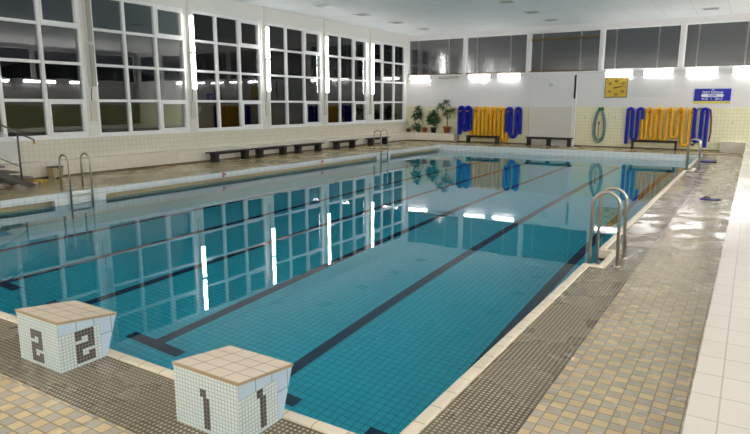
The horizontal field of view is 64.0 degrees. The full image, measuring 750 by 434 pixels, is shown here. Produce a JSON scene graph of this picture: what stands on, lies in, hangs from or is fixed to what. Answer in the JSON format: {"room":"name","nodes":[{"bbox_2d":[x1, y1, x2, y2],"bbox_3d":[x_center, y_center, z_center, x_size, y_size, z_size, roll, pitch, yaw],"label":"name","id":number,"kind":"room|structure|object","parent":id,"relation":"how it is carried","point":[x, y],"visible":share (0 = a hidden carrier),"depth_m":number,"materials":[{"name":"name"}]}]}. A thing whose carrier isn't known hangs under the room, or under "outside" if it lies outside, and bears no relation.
{"room":"indoor swimming pool","nodes":[
{"label":"indoor swimming pool","id":0,"kind":"room"},
{"bbox_2d":[0,126,182,136],"bbox_3d":[-22.303,-4.583,37.219,42.600,0.200,100.000,7,13,31],"label":"ground","id":1,"kind":"structure","parent":0,"point":[152,128],"depth_m":50.48,"materials":[{"name":"black"}]},
{"bbox_2d":[0,59,182,132],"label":"window","id":2,"kind":"structure","parent":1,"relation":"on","point":[20,80],"depth_m":51.81,"materials":[{"name":"clear glass"}]},
{"bbox_2d":[0,0,407,163],"bbox_3d":[-7.600,-4.490,19.423,0.350,5.880,35.800,7,13,31],"label":"wall","id":3,"kind":"structure","parent":0,"point":[50,149],"depth_m":21.94,"materials":[{"name":"white paint"}]},
{"bbox_2d":[0,0,89,140],"bbox_3d":[-9.506,-4.176,16.132,0.170,4.140,3.535,7,13,31],"label":"window","id":4,"kind":"structure","parent":3,"relation":"in","point":[37,7],"depth_m":16.80,"materials":[{"name":"white metal"}]},
{"bbox_2d":[81,0,93,42],"bbox_3d":[-8.348,-5.692,17.433,0.205,1.240,0.150,7,13,31],"label":"wall lamp","id":5,"kind":"object","parent":3,"relation":"attached to","point":[86,12],"visible":0.99,"depth_m":17.38,"materials":[{"name":"white"}]},
{"bbox_2d":[85,0,92,41],"bbox_3d":[-8.291,-5.686,17.398,0.060,1.180,0.130,7,13,31],"label":"diffuser","id":6,"kind":"object","parent":5,"relation":"attached to","point":[88,24],"depth_m":17.38,"materials":[{"name":"grey"}]},
{"bbox_2d":[85,43,96,86],"bbox_3d":[-8.350,-4.454,17.667,0.205,1.240,0.150,7,13,31],"label":"wall lamp","id":7,"kind":"object","parent":3,"relation":"attached to","point":[89,48],"visible":1,"depth_m":17.61,"materials":[{"name":"white"}]},
{"bbox_2d":[89,45,96,85],"bbox_3d":[-8.293,-4.448,17.632,0.060,1.180,0.130,7,13,31],"label":"diffuser","id":8,"kind":"object","parent":7,"relation":"attached to","point":[92,72],"depth_m":17.62,"materials":[{"name":"grey"}]},
{"bbox_2d":[90,88,97,120],"bbox_3d":[-8.409,-3.361,17.910,0.070,0.982,0.180,7,13,31],"label":"switch box","id":9,"kind":"object","parent":3,"relation":"attached to","point":[93,106],"visible":1,"depth_m":17.91,"materials":[{"name":"beige plastic"}]},
{"bbox_2d":[90,0,189,135],"bbox_3d":[-7.478,-4.779,19.337,0.170,4.140,3.476,7,13,31],"label":"window","id":10,"kind":"structure","parent":3,"relation":"in","point":[177,13],"depth_m":19.61,"materials":[{"name":"white"}]},
{"bbox_2d":[186,0,189,14],"bbox_3d":[-6.394,-7.287,20.475,0.050,0.770,0.100,7,13,31],"label":"duct","id":11,"kind":"object","parent":3,"relation":"attached to","point":[187,1],"visible":1,"depth_m":20.48,"materials":[{"name":"white metal"}]},
{"bbox_2d":[186,15,194,52],"bbox_3d":[-6.330,-6.292,20.621,0.205,1.240,0.150,7,13,31],"label":"wall lamp","id":12,"kind":"object","parent":3,"relation":"attached to","point":[189,18],"visible":1,"depth_m":20.57,"materials":[{"name":"white plastic"}]},
{"bbox_2d":[189,16,194,51],"bbox_3d":[-6.273,-6.285,20.586,0.060,1.180,0.130,7,13,31],"label":"diffuser","id":13,"kind":"object","parent":12,"relation":"attached to","point":[191,26],"depth_m":20.57,"materials":[{"name":"white plastic"}]},
{"bbox_2d":[188,53,196,89],"bbox_3d":[-6.332,-5.054,20.855,0.205,1.240,0.150,7,13,31],"label":"wall lamp","id":14,"kind":"object","parent":3,"relation":"attached to","point":[191,56],"visible":1,"depth_m":20.80,"materials":[{"name":"white plastic"}]},
{"bbox_2d":[191,54,196,88],"bbox_3d":[-6.275,-5.047,20.820,0.060,1.180,0.130,7,13,31],"label":"diffuser","id":15,"kind":"object","parent":14,"relation":"attached to","point":[193,65],"depth_m":20.80,"materials":[{"name":"white plastic"}]},
{"bbox_2d":[190,90,195,118],"bbox_3d":[-6.392,-3.961,21.098,0.070,0.982,0.180,7,13,31],"label":"switch box","id":16,"kind":"object","parent":3,"relation":"attached to","point":[193,103],"visible":1,"depth_m":21.09,"materials":[{"name":"beige plastic"}]},
{"bbox_2d":[0,121,406,141],"bbox_3d":[-7.534,-2.690,19.510,0.030,0.030,35.450,7,13,31],"label":"trim","id":17,"kind":"structure","parent":3,"relation":"attached to","point":[396,121],"depth_m":20.44,"materials":[{"name":"white"}]},
{"bbox_2d":[191,10,262,130],"bbox_3d":[-5.463,-5.377,22.520,0.170,4.140,3.443,7,13,31],"label":"window","id":18,"kind":"structure","parent":3,"relation":"in","point":[227,48],"depth_m":22.49,"materials":[{"name":"white metal"}]},
{"bbox_2d":[263,7,265,26],"bbox_3d":[-4.370,-7.889,23.674,0.050,0.770,0.100,7,13,31],"label":"duct","id":19,"kind":"object","parent":3,"relation":"attached to","point":[264,15],"visible":1,"depth_m":23.66,"materials":[{"name":"white metal"}]},
{"bbox_2d":[263,27,269,59],"bbox_3d":[-4.306,-6.893,23.820,0.205,1.240,0.150,7,13,31],"label":"wall lamp","id":20,"kind":"object","parent":3,"relation":"attached to","point":[266,49],"visible":1,"depth_m":23.76,"materials":[{"name":"white plastic"}]},
{"bbox_2d":[266,28,269,58],"bbox_3d":[-4.248,-6.887,23.785,0.060,1.180,0.130,7,13,31],"label":"diffuser","id":21,"kind":"object","parent":20,"relation":"attached to","point":[267,29],"depth_m":23.76,"materials":[{"name":"white plastic"}]},
{"bbox_2d":[264,60,270,91],"bbox_3d":[-4.308,-5.655,24.055,0.205,1.240,0.150,7,13,31],"label":"wall lamp","id":22,"kind":"object","parent":3,"relation":"attached to","point":[266,62],"visible":1,"depth_m":24.00,"materials":[{"name":"white plastic"}]},
{"bbox_2d":[267,61,270,90],"bbox_3d":[-4.250,-5.649,24.020,0.060,1.180,0.130,7,13,31],"label":"diffuser","id":23,"kind":"object","parent":22,"relation":"attached to","point":[268,62],"depth_m":23.99,"materials":[{"name":"white plastic"}]},
{"bbox_2d":[265,92,269,116],"bbox_3d":[-4.367,-4.562,24.297,0.070,0.982,0.180,7,13,31],"label":"switch box","id":24,"kind":"object","parent":3,"relation":"attached to","point":[267,114],"visible":1,"depth_m":24.28,"materials":[{"name":"beige plastic"}]},
{"bbox_2d":[268,23,321,127],"bbox_3d":[-3.393,-5.992,25.790,0.170,4.140,3.542,7,13,31],"label":"window","id":25,"kind":"structure","parent":3,"relation":"in","point":[295,53],"depth_m":25.79,"materials":[{"name":"white"}]},
{"bbox_2d":[323,19,324,35],"bbox_3d":[-2.284,-8.508,26.970,0.050,0.770,0.100,7,13,31],"label":"duct","id":26,"kind":"object","parent":3,"relation":"attached to","point":[323,19],"visible":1,"depth_m":26.94,"materials":[{"name":"white metal"}]},
{"bbox_2d":[324,102,326,114],"bbox_3d":[-2.281,-5.182,27.593,0.070,0.982,0.180,7,13,31],"label":"switch box","id":27,"kind":"object","parent":3,"relation":"attached to","point":[325,103],"visible":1,"depth_m":27.59,"materials":[{"name":"beige"}]},
{"bbox_2d":[323,65,328,92],"bbox_3d":[-2.222,-6.275,27.351,0.205,1.240,0.150,7,13,31],"label":"wall lamp","id":28,"kind":"object","parent":3,"relation":"attached to","point":[325,67],"visible":1,"depth_m":27.29,"materials":[{"name":"white plastic"}]},
{"bbox_2d":[326,66,328,91],"bbox_3d":[-2.164,-6.268,27.316,0.060,1.180,0.130,7,13,31],"label":"diffuser","id":29,"kind":"object","parent":28,"relation":"attached to","point":[327,67],"depth_m":27.29,"materials":[{"name":"white plastic"}]},
{"bbox_2d":[323,36,328,64],"bbox_3d":[-2.220,-7.513,27.116,0.205,1.240,0.150,7,13,31],"label":"wall lamp","id":30,"kind":"object","parent":3,"relation":"attached to","point":[325,38],"visible":1,"depth_m":27.05,"materials":[{"name":"white plastic"}]},
{"bbox_2d":[326,37,327,63],"bbox_3d":[-2.162,-7.506,27.081,0.060,1.180,0.130,7,13,31],"label":"diffuser","id":31,"kind":"object","parent":30,"relation":"attached to","point":[326,37],"depth_m":27.04,"materials":[{"name":"white plastic"}]},
{"bbox_2d":[326,33,366,124],"bbox_3d":[-1.343,-6.601,29.030,0.170,4.140,3.445,7,13,31],"label":"window","id":32,"kind":"structure","parent":3,"relation":"in","point":[347,55],"depth_m":29.08,"materials":[{"name":"white"}]},
{"bbox_2d":[369,95,371,113],"bbox_3d":[-0.223,-5.794,30.845,0.070,0.982,0.180,7,13,31],"label":"switch box","id":33,"kind":"object","parent":3,"relation":"attached to","point":[370,102],"visible":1,"depth_m":30.82,"materials":[{"name":"beige plastic"}]},
{"bbox_2d":[369,44,373,68],"bbox_3d":[-0.162,-8.125,30.368,0.205,1.240,0.150,7,13,31],"label":"wall lamp","id":34,"kind":"object","parent":3,"relation":"attached to","point":[371,46],"visible":1,"depth_m":30.31,"materials":[{"name":"white plastic"}]},
{"bbox_2d":[372,44,373,67],"bbox_3d":[-0.104,-8.118,30.333,0.060,1.180,0.130,7,13,31],"label":"diffuser","id":35,"kind":"object","parent":34,"relation":"attached to","point":[372,44],"depth_m":30.29,"materials":[{"name":"white plastic"}]},
{"bbox_2d":[369,69,373,93],"bbox_3d":[-0.164,-6.886,30.602,0.205,1.240,0.150,7,13,31],"label":"wall lamp","id":36,"kind":"object","parent":3,"relation":"attached to","point":[371,71],"visible":1,"depth_m":30.54,"materials":[{"name":"white plastic"}]},
{"bbox_2d":[372,70,373,93],"bbox_3d":[-0.107,-6.880,30.567,0.060,1.180,0.130,7,13,31],"label":"diffuser","id":37,"kind":"object","parent":36,"relation":"attached to","point":[372,70],"depth_m":30.53,"materials":[{"name":"white plastic"}]},
{"bbox_2d":[373,40,404,122],"bbox_3d":[0.744,-7.222,32.328,0.170,4.140,3.430,7,13,31],"label":"window","id":38,"kind":"structure","parent":3,"relation":"in","point":[389,58],"depth_m":32.41,"materials":[{"name":"white"}]},
{"bbox_2d":[0,140,743,433],"bbox_3d":[2.344,-0.436,13.683,23.300,0.120,35.450,7,13,31],"label":"floor","id":39,"kind":"structure","parent":0,"point":[617,351],"depth_m":4.94,"materials":[{"name":"tile"}]},
{"bbox_2d":[0,123,46,186],"bbox_3d":[-9.418,-1.935,13.978,0.860,2.677,2.890,7,13,31],"label":"stairs","id":40,"kind":"structure","parent":39,"relation":"on","point":[5,177],"depth_m":14.62,"materials":[{"name":"grey metal"}]},
{"bbox_2d":[46,166,63,179],"bbox_3d":[-8.772,-1.220,16.478,0.325,0.345,0.320,7,13,31],"label":"pedal bin","id":41,"kind":"object","parent":39,"relation":"on","point":[53,171],"visible":0.81,"depth_m":16.38,"materials":[{"name":"beige plastic"}]},
{"bbox_2d":[15,300,116,373],"bbox_3d":[-2.525,0.936,4.943,0.582,0.415,0.512,7,13,31],"label":"starting block","id":42,"kind":"object","parent":39,"relation":"on","point":[62,337],"visible":1,"depth_m":4.77,"materials":[{"name":"tile"}]},
{"bbox_2d":[58,153,93,203],"bbox_3d":[-7.124,-0.534,14.378,0.450,1.982,0.630,7,13,31],"label":"pool ladder","id":43,"kind":"object","parent":39,"relation":"on","point":[82,154],"visible":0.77,"depth_m":14.20,"materials":[{"name":"silver metal"}]},
{"bbox_2d":[0,132,456,177],"bbox_3d":[-6.215,-1.726,18.857,3.140,0.463,35.450,7,13,31],"label":"wall","id":44,"kind":"structure","parent":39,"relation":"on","point":[34,169],"depth_m":20.14,"materials":[{"name":"white tile"}]},
{"bbox_2d":[409,122,422,131],"bbox_3d":[2.310,-5.084,33.805,0.895,0.635,0.322,7,13,31],"label":"potted leafy plant","id":45,"kind":"object","parent":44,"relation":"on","point":[417,128],"visible":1,"depth_m":33.72,"materials":[{"name":"green plant"}]},
{"bbox_2d":[411,105,426,132],"bbox_3d":[2.460,-5.498,33.626,1.062,1.491,0.336,7,13,31],"label":"plant","id":46,"kind":"object","parent":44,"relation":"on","point":[418,114],"visible":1,"depth_m":33.51,"materials":[{"name":"green plant"}]},
{"bbox_2d":[426,109,440,132],"bbox_3d":[3.247,-5.298,33.161,0.994,1.272,0.360,7,13,31],"label":"bush","id":47,"kind":"object","parent":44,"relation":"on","point":[434,121],"visible":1,"depth_m":33.11,"materials":[{"name":"green plant"}]},
{"bbox_2d":[430,127,436,132],"bbox_3d":[3.238,-4.821,33.256,0.346,0.300,0.346,7,13,31],"label":"pot","id":48,"kind":"object","parent":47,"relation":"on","point":[433,129],"depth_m":33.15,"materials":[{"name":"black ceramic"}]},
{"bbox_2d":[436,100,456,132],"bbox_3d":[3.866,-5.513,32.728,1.400,1.858,0.454,7,13,31],"label":"dracaena","id":49,"kind":"object","parent":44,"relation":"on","point":[447,128],"visible":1,"depth_m":32.66,"materials":[{"name":"plant"}]},
{"bbox_2d":[443,126,450,132],"bbox_3d":[3.934,-4.769,32.825,0.454,0.360,0.454,7,13,31],"label":"pot","id":50,"kind":"object","parent":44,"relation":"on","point":[446,128],"depth_m":32.68,"materials":[{"name":"brown ceramic"}]},
{"bbox_2d":[205,149,252,161],"bbox_3d":[-5.280,-2.245,21.888,0.320,0.360,2.060,7,13,31],"label":"bench","id":51,"kind":"object","parent":39,"relation":"on","point":[214,156],"visible":1,"depth_m":21.70,"materials":[{"name":"brown wood"}]},
{"bbox_2d":[172,345,292,433],"bbox_3d":[-0.929,1.123,3.968,0.582,0.415,0.512,7,13,31],"label":"starting block","id":52,"kind":"object","parent":39,"relation":"on","point":[229,389],"visible":1,"depth_m":3.80,"materials":[{"name":"tile"}]},
{"bbox_2d":[251,145,289,157],"bbox_3d":[-4.097,-2.596,23.758,0.320,0.360,1.940,7,13,31],"label":"bench","id":53,"kind":"object","parent":39,"relation":"on","point":[259,152],"visible":0.94,"depth_m":23.54,"materials":[{"name":"brown wood"}]},
{"bbox_2d":[291,142,323,152],"bbox_3d":[-2.858,-2.965,25.715,0.320,0.360,1.930,7,13,31],"label":"bench","id":54,"kind":"object","parent":39,"relation":"on","point":[318,145],"visible":1,"depth_m":25.62,"materials":[{"name":"brown wood"}]},
{"bbox_2d":[330,139,357,148],"bbox_3d":[-1.419,-3.392,27.989,0.320,0.360,1.840,7,13,31],"label":"bench","id":55,"kind":"object","parent":39,"relation":"on","point":[352,143],"visible":0.99,"depth_m":27.86,"materials":[{"name":"brown wood"}]},
{"bbox_2d":[365,137,388,145],"bbox_3d":[0.144,-3.857,30.459,0.320,0.360,1.940,7,13,31],"label":"bench","id":56,"kind":"object","parent":39,"relation":"on","point":[370,141],"visible":0.88,"depth_m":29.89,"materials":[{"name":"brown wood"}]},
{"bbox_2d":[373,129,387,158],"bbox_3d":[0.260,-2.885,26.015,0.450,1.802,0.630,7,13,31],"label":"pool ladder","id":57,"kind":"object","parent":39,"relation":"on","point":[383,129],"visible":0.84,"depth_m":25.86,"materials":[{"name":"silver metal"}]},
{"bbox_2d":[466,135,499,143],"bbox_3d":[5.658,-4.079,31.577,1.800,0.400,0.320,7,13,31],"label":"bench","id":58,"kind":"object","parent":39,"relation":"on","point":[468,137],"visible":0.99,"depth_m":31.57,"materials":[{"name":"brown wood"}]},
{"bbox_2d":[525,136,573,146],"bbox_3d":[8.613,-3.743,29.770,2.320,0.420,0.320,7,13,31],"label":"bench","id":59,"kind":"object","parent":39,"relation":"on","point":[548,139],"visible":0.99,"depth_m":29.66,"materials":[{"name":"brown wood"}]},
{"bbox_2d":[529,73,577,145],"bbox_3d":[8.817,-5.317,29.812,2.230,3.500,0.160,7,13,31],"label":"wall","id":60,"kind":"structure","parent":39,"relation":"on","point":[552,109],"depth_m":29.71,"materials":[{"name":"white paint"}]},
{"bbox_2d":[549,80,554,86],"bbox_3d":[8.690,-6.563,29.509,0.320,0.320,0.090,7,13,31],"label":"wall clock","id":61,"kind":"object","parent":60,"relation":"attached to","point":[551,83],"depth_m":29.47,"materials":[{"name":"white plastic"}]},
{"bbox_2d":[440,144,697,263],"bbox_3d":[1.739,-0.025,17.234,12.530,2.250,25.270,7,13,31],"label":"basin","id":62,"kind":"object","parent":39,"relation":"in","point":[585,153],"visible":0.05,"depth_m":27.14,"materials":[{"name":"white tile"}]},
{"bbox_2d":[0,311,356,433],"bbox_3d":[-4.957,0.883,6.688,11.800,0.182,0.090,7,13,31],"label":"coping","id":63,"kind":"object","parent":62,"relation":"on","point":[288,415],"depth_m":4.57},
{"bbox_2d":[0,144,439,211],"bbox_3d":[-3.425,-1.567,20.273,0.300,0.365,25.170,7,13,31],"label":"gutter","id":64,"kind":"object","parent":62,"relation":"on","point":[56,199],"visible":0.68,"depth_m":16.73,"materials":[{"name":"white tile"}]},
{"bbox_2d":[0,150,691,433],"bbox_3d":[1.693,-0.881,17.187,12.130,0.001,25.010,7,13,31],"label":"pool water","id":65,"kind":"object","parent":62,"relation":"in","point":[382,282],"visible":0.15,"depth_m":9.13,"materials":[{"name":"blue liquid"}]},
{"bbox_2d":[399,155,702,433],"bbox_3d":[6.779,-0.477,13.990,0.285,0.182,25.100,7,13,31],"label":"coping","id":66,"kind":"object","parent":62,"relation":"on","point":[416,426],"visible":0.45,"depth_m":5.32},
{"bbox_2d":[587,187,627,267],"bbox_3d":[3.078,0.649,7.988,0.430,2.066,0.550,7,13,31],"label":"pool ladder","id":67,"kind":"object","parent":39,"relation":"on","point":[607,190],"visible":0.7,"depth_m":7.84,"materials":[{"name":"silver metal"}]},
{"bbox_2d":[631,139,677,150],"bbox_3d":[12.672,-3.272,27.290,1.900,0.430,0.320,7,13,31],"label":"bench","id":68,"kind":"object","parent":39,"relation":"on","point":[632,140],"visible":1,"depth_m":27.15,"materials":[{"name":"brown wood"}]},
{"bbox_2d":[685,138,701,170],"bbox_3d":[10.055,-1.559,18.987,0.430,1.842,0.550,7,13,31],"label":"pool ladder","id":69,"kind":"object","parent":39,"relation":"on","point":[696,139],"visible":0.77,"depth_m":18.83,"materials":[{"name":"silver metal"}]},
{"bbox_2d":[697,160,716,162],"bbox_3d":[11.932,-1.997,21.551,0.590,0.054,0.600,7,13,31],"label":"kickboard","id":70,"kind":"object","parent":39,"relation":"on","point":[702,161],"visible":0.91,"depth_m":21.34,"materials":[{"name":"blue plastic"}]},
{"bbox_2d":[700,195,720,200],"bbox_3d":[7.314,-0.418,13.076,0.410,0.084,0.260,5,12,23],"label":"swim fin","id":71,"kind":"object","parent":39,"relation":"on","point":[705,197],"visible":1,"depth_m":13.09,"materials":[{"name":"blue rubber"}]},
{"bbox_2d":[682,142,749,433],"bbox_3d":[9.416,0.106,9.309,6.644,0.463,35.450,7,13,31],"label":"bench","id":72,"kind":"object","parent":39,"relation":"on","point":[719,400],"visible":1,"depth_m":4.03,"materials":[{"name":"white tile"}]},
{"bbox_2d":[719,141,745,153],"bbox_3d":[15.310,-2.982,25.692,0.956,0.463,0.910,7,13,31],"label":"ledge","id":73,"kind":"object","parent":39,"relation":"on","point":[738,147],"visible":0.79,"depth_m":25.54,"materials":[{"name":"white tile"}]},
{"bbox_2d":[231,0,749,34],"bbox_3d":[2.338,-6.285,12.647,24.000,0.200,36.150,7,13,31],"label":"ceiling","id":74,"kind":"structure","parent":0,"point":[442,16],"depth_m":24.53,"materials":[{"name":"white paint"}]},
{"bbox_2d":[311,3,331,6],"bbox_3d":[-2.066,-8.174,23.197,0.600,0.025,0.600,7,13,31],"label":"ceiling vent","id":75,"kind":"object","parent":74,"relation":"in","point":[322,4],"visible":1,"depth_m":23.16,"materials":[{"name":"white metal"}]},
{"bbox_2d":[352,13,370,15],"bbox_3d":[-0.550,-8.624,25.592,0.600,0.025,0.600,7,13,31],"label":"ceiling vent","id":76,"kind":"object","parent":74,"relation":"in","point":[359,14],"visible":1,"depth_m":25.51,"materials":[{"name":"white metal"}]},
{"bbox_2d":[388,21,404,23],"bbox_3d":[1.024,-9.092,28.079,0.600,0.025,0.600,7,13,31],"label":"ceiling vent","id":77,"kind":"object","parent":74,"relation":"in","point":[396,22],"visible":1,"depth_m":27.99,"materials":[{"name":"white metal"}]},
{"bbox_2d":[496,0,516,3],"bbox_3d":[4.884,-7.987,22.273,0.600,0.025,0.600,7,13,31],"label":"ceiling vent","id":78,"kind":"object","parent":74,"relation":"in","point":[501,1],"visible":1,"depth_m":22.21,"materials":[{"name":"white metal"}]},
{"bbox_2d":[522,10,540,13],"bbox_3d":[6.458,-8.455,24.759,0.600,0.025,0.600,7,13,31],"label":"ceiling vent","id":79,"kind":"object","parent":74,"relation":"in","point":[533,11],"visible":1,"depth_m":24.80,"materials":[{"name":"white metal"}]},
{"bbox_2d":[542,18,558,20],"bbox_3d":[7.937,-8.894,27.096,0.600,0.025,0.600,7,13,31],"label":"ceiling vent","id":80,"kind":"object","parent":74,"relation":"in","point":[555,19],"visible":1,"depth_m":26.98,"materials":[{"name":"white metal"}]},
{"bbox_2d":[702,7,719,10],"bbox_3d":[13.329,-8.262,23.802,0.600,0.025,0.600,7,13,31],"label":"ceiling vent","id":81,"kind":"object","parent":74,"relation":"in","point":[708,8],"visible":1,"depth_m":23.73,"materials":[{"name":"white metal"}]},
{"bbox_2d":[407,13,749,149],"bbox_3d":[11.781,-6.097,28.095,23.950,5.880,0.350,7,13,31],"label":"wall","id":82,"kind":"structure","parent":0,"point":[514,92],"depth_m":28.60,"materials":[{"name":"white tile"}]},
{"bbox_2d":[0,139,719,182],"bbox_3d":[-0.709,-0.882,15.531,15.290,0.060,35.450,7,13,31],"label":"baseboard","id":83,"kind":"structure","parent":82,"relation":"attached to","point":[104,171],"depth_m":25.24,"materials":[{"name":"brown"}]},
{"bbox_2d":[410,76,430,79],"bbox_3d":[2.510,-7.732,33.376,1.240,0.150,0.115,7,13,31],"label":"wall lamp","id":84,"kind":"object","parent":82,"relation":"attached to","point":[423,77],"visible":1,"depth_m":33.29,"materials":[{"name":"white plastic"}]},
{"bbox_2d":[410,77,428,78],"bbox_3d":[2.498,-7.729,33.358,1.180,0.130,0.060,7,13,31],"label":"diffuser","id":85,"kind":"object","parent":84,"relation":"attached to","point":[410,77],"depth_m":33.34,"materials":[{"name":"white plastic"}]},
{"bbox_2d":[408,37,463,75],"bbox_3d":[3.340,-8.772,32.910,3.346,1.920,0.250,7,13,31],"label":"window","id":86,"kind":"structure","parent":82,"relation":"in","point":[448,73],"depth_m":32.95,"materials":[{"name":"white"}]},
{"bbox_2d":[438,76,459,78],"bbox_3d":[3.996,-7.558,32.469,1.240,0.150,0.115,7,13,31],"label":"wall lamp","id":87,"kind":"object","parent":82,"relation":"attached to","point":[439,77],"visible":1,"depth_m":32.43,"materials":[{"name":"white plastic"}]},
{"bbox_2d":[468,75,490,77],"bbox_3d":[5.482,-7.384,31.561,1.240,0.150,0.115,7,13,31],"label":"wall lamp","id":88,"kind":"object","parent":82,"relation":"attached to","point":[469,76],"visible":1,"depth_m":31.50,"materials":[{"name":"white plastic"}]},
{"bbox_2d":[465,33,527,73],"bbox_3d":[6.297,-8.426,31.104,3.298,1.920,0.250,7,13,31],"label":"window","id":89,"kind":"structure","parent":82,"relation":"in","point":[523,33],"depth_m":31.24,"materials":[{"name":"white metal"}]},
{"bbox_2d":[497,74,520,77],"bbox_3d":[6.866,-7.222,30.715,1.240,0.150,0.115,7,13,31],"label":"wall lamp","id":90,"kind":"object","parent":82,"relation":"attached to","point":[505,75],"visible":1,"depth_m":30.68,"materials":[{"name":"white"}]},
{"bbox_2d":[498,74,519,76],"bbox_3d":[6.854,-7.218,30.697,1.180,0.130,0.060,7,13,31],"label":"diffuser","id":91,"kind":"object","parent":90,"relation":"attached to","point":[506,75],"depth_m":30.65,"materials":[{"name":"white plastic"}]},
{"bbox_2d":[529,29,600,71],"bbox_3d":[9.256,-8.079,29.296,3.353,1.920,0.250,7,13,31],"label":"window","id":92,"kind":"structure","parent":82,"relation":"in","point":[581,37],"depth_m":29.20,"materials":[{"name":"white metal"}]},
{"bbox_2d":[578,72,604,73],"bbox_3d":[10.318,-6.880,28.643,1.272,0.070,0.035,7,13,31],"label":"cord cover","id":93,"kind":"object","parent":82,"relation":"attached to","point":[578,72],"visible":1,"depth_m":28.67,"materials":[{"name":"white"}]},
{"bbox_2d":[592,107,605,142],"bbox_3d":[10.726,-4.378,28.703,0.642,1.707,0.290,7,13,31],"label":"garden hose","id":94,"kind":"object","parent":82,"relation":"attached to","point":[601,109],"visible":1,"depth_m":28.68,"materials":[{"name":"teal"}]},
{"bbox_2d":[604,77,627,97],"bbox_3d":[11.305,-6.066,28.141,1.000,0.920,0.086,7,13,31],"label":"wall clock","id":95,"kind":"object","parent":82,"relation":"attached to","point":[614,87],"visible":1,"depth_m":28.12,"materials":[{"name":"yellow"}]},
{"bbox_2d":[605,71,633,74],"bbox_3d":[11.367,-6.694,27.966,1.240,0.150,0.115,7,13,31],"label":"wall lamp","id":96,"kind":"object","parent":82,"relation":"attached to","point":[627,72],"visible":1,"depth_m":27.89,"materials":[{"name":"white"}]},
{"bbox_2d":[605,72,631,74],"bbox_3d":[11.355,-6.691,27.948,1.180,0.130,0.060,7,13,31],"label":"diffuser","id":97,"kind":"object","parent":96,"relation":"attached to","point":[606,73],"depth_m":27.93,"materials":[{"name":"white"}]},
{"bbox_2d":[602,24,681,70],"bbox_3d":[12.194,-7.734,27.502,3.247,1.920,0.250,7,13,31],"label":"window","id":98,"kind":"structure","parent":82,"relation":"in","point":[659,26],"depth_m":27.44,"materials":[{"name":"white"}]},
{"bbox_2d":[631,77,668,96],"bbox_3d":[12.544,-5.927,27.420,1.560,0.840,0.020,7,13,31],"label":"board","id":99,"kind":"object","parent":82,"relation":"attached to","point":[640,87],"visible":1,"depth_m":27.41,"materials":[{"name":"white"}]},
{"bbox_2d":[643,70,673,73],"bbox_3d":[12.793,-6.527,27.095,1.240,0.150,0.115,7,13,31],"label":"wall lamp","id":100,"kind":"object","parent":82,"relation":"attached to","point":[667,71],"visible":1,"depth_m":27.02,"materials":[{"name":"white plastic"}]},
{"bbox_2d":[690,108,711,145],"bbox_3d":[14.456,-3.977,26.555,0.782,1.702,0.060,7,13,31],"label":"lane rope","id":101,"kind":"object","parent":82,"relation":"hanging from","point":[699,108],"visible":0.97,"depth_m":26.39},
{"bbox_2d":[686,69,718,73],"bbox_3d":[14.271,-6.354,26.192,1.240,0.150,0.115,7,13,31],"label":"wall lamp","id":102,"kind":"object","parent":82,"relation":"attached to","point":[708,70],"visible":1,"depth_m":26.12,"materials":[{"name":"white plastic"}]},
{"bbox_2d":[693,88,731,102],"bbox_3d":[14.693,-5.274,26.166,1.420,0.630,0.052,7,13,31],"label":"wall sign","id":103,"kind":"object","parent":82,"relation":"attached to","point":[700,95],"visible":1,"depth_m":26.14,"materials":[{"name":"blue plastic"}]},
{"bbox_2d":[682,20,749,67],"bbox_3d":[15.096,-7.394,25.730,3.266,1.920,0.250,7,13,31],"label":"window","id":104,"kind":"structure","parent":82,"relation":"in","point":[744,65],"depth_m":26.03,"materials":[{"name":"white"}]},
{"bbox_2d":[733,68,749,72],"bbox_3d":[15.782,-6.177,25.269,1.240,0.150,0.115,7,13,31],"label":"wall lamp","id":105,"kind":"object","parent":82,"relation":"attached to","point":[734,70],"visible":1,"depth_m":25.39,"materials":[{"name":"white plastic"}]},
{"bbox_2d":[734,69,749,71],"bbox_3d":[15.770,-6.173,25.250,1.180,0.130,0.060,7,13,31],"label":"diffuser","id":106,"kind":"object","parent":105,"relation":"attached to","point":[735,70],"depth_m":25.37,"materials":[{"name":"white plastic"}]},
{"bbox_3d":[12.566,-4.797,27.468,0.084,0.084,0.275,7,13,31],"label":"peg","id":107,"kind":"object","parent":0,"visible":0},
{"bbox_2d":[624,107,709,147],"bbox_3d":[13.174,-4.089,27.226,3.410,1.772,0.180,7,13,31],"label":"lane rope","id":108,"kind":"object","parent":107,"relation":"hanging from","point":[642,123],"visible":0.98,"depth_m":27.15,"materials":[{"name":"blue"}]},
{"bbox_3d":[4.646,-5.690,32.229,0.084,0.084,0.415,7,13,31],"label":"peg","id":109,"kind":"object","parent":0,"visible":0},
{"bbox_2d":[457,105,471,139],"bbox_3d":[4.798,-5.048,32.130,0.827,1.822,0.148,7,13,31],"label":"lane rope","id":110,"kind":"object","parent":109,"relation":"hanging from","point":[461,106],"visible":1,"depth_m":32.07,"materials":[{"name":"blue"}]},
{"bbox_2d":[459,106,521,142],"bbox_3d":[6.011,-4.871,31.611,3.513,1.881,0.214,7,13,31],"label":"lane rope","id":111,"kind":"object","parent":109,"relation":"hanging from","point":[479,114],"visible":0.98,"depth_m":31.37,"materials":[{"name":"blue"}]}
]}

